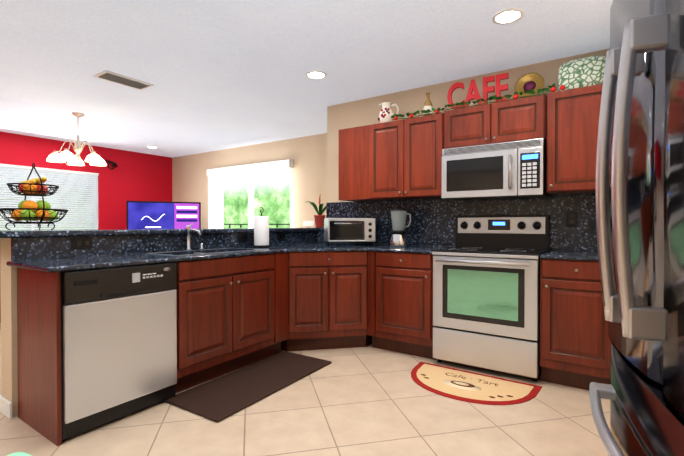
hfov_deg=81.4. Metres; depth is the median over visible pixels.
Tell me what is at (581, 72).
decorative platter
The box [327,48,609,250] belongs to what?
wall
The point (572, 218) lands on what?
backsplash
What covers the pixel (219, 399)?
floor mat
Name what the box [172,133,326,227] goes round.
wall
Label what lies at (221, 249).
sink
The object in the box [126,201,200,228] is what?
tv
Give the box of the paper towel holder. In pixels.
[253,207,269,246]
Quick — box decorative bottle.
[423,92,432,115]
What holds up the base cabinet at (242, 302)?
on the floor
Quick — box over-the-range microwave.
[442,138,549,200]
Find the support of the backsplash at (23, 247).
attached to the wall at (9, 346)
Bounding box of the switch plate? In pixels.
[303,221,313,225]
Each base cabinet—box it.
[175,280,275,393]
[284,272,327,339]
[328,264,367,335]
[372,256,436,359]
[540,256,609,389]
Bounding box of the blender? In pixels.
[389,207,410,246]
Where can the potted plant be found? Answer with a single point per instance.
(319, 219)
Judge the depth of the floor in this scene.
2.20 m
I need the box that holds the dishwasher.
[61,262,176,439]
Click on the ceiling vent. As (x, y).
(106, 75)
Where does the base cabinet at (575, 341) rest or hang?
on the floor
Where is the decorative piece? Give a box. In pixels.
[447,73,508,108]
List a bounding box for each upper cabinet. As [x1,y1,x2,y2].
[339,125,383,203]
[368,113,447,199]
[440,93,547,151]
[545,84,602,195]
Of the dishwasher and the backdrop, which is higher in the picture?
the backdrop
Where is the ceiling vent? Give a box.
[93,70,153,89]
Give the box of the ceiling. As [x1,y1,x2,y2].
[0,0,612,157]
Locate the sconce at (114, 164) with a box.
[103,159,117,169]
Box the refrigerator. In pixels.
[589,0,683,455]
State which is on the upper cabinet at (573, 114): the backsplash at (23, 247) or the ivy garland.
the ivy garland
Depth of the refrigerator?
0.88 m
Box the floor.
[0,323,609,455]
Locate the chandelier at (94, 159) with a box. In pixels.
[46,112,106,165]
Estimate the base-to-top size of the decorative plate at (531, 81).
0.226 m
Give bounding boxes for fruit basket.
[0,163,68,229]
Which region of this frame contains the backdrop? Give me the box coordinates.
[0,168,289,229]
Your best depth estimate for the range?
2.97 m
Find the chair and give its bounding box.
[7,452,31,455]
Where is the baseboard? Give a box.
[0,395,11,411]
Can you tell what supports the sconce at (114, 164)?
attached to the wall at (134, 176)
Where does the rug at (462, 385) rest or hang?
on the floor
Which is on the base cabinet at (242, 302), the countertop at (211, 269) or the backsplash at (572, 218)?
the countertop at (211, 269)
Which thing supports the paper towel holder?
on the countertop at (211, 269)
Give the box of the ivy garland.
[391,83,564,119]
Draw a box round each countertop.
[6,244,440,295]
[540,248,598,259]
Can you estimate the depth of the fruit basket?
2.49 m
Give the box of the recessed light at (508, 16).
[492,8,523,24]
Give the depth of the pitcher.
3.81 m
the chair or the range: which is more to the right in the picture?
the range
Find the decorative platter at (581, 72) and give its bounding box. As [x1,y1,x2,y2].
[558,56,605,90]
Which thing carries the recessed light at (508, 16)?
in the ceiling
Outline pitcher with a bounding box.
[378,102,398,122]
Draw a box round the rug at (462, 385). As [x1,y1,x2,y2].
[411,362,541,404]
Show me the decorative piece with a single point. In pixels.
(486, 88)
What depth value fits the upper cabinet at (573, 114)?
2.88 m
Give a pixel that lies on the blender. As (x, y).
(399, 226)
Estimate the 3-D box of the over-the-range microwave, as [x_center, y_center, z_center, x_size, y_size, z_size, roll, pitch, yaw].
[1.254,-0.458,3.281,0.772,0.418,0.431,0,1,34]
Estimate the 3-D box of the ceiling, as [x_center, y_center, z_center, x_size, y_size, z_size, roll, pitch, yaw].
[-2.153,-1.412,2.158,9.230,0.100,8.850,0,1,34]
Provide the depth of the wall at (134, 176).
7.04 m
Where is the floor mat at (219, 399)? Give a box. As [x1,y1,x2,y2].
[164,351,331,422]
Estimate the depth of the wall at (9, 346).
2.30 m
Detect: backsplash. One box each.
[12,232,315,259]
[316,196,597,251]
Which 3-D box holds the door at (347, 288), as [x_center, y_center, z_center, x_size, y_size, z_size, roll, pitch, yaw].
[0.054,0.617,3.484,0.249,0.549,0.249,0,1,34]
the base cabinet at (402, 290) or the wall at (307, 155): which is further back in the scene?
the wall at (307, 155)
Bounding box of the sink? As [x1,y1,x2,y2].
[164,248,243,255]
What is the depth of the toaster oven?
3.87 m
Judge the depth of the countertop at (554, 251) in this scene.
2.75 m
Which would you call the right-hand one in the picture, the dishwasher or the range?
the range
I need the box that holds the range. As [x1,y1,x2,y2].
[432,215,549,380]
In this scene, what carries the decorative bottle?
on the upper cabinet at (405, 156)
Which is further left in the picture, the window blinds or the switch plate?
the window blinds
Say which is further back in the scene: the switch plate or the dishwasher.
the switch plate
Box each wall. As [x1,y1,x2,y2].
[0,132,171,228]
[0,231,321,417]
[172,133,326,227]
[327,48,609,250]
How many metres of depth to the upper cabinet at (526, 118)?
3.16 m
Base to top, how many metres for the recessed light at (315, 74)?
0.008 m
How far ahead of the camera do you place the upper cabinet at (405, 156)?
3.62 m
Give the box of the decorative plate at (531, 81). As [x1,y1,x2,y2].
[515,73,543,98]
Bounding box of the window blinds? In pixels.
[0,164,98,229]
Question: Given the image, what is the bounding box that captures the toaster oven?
[324,218,375,245]
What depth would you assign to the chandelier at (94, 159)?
4.78 m
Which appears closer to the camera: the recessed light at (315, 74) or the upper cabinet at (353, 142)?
the recessed light at (315, 74)
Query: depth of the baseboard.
2.30 m
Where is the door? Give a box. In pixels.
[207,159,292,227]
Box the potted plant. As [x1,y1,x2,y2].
[307,195,325,227]
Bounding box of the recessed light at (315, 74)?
[306,71,326,78]

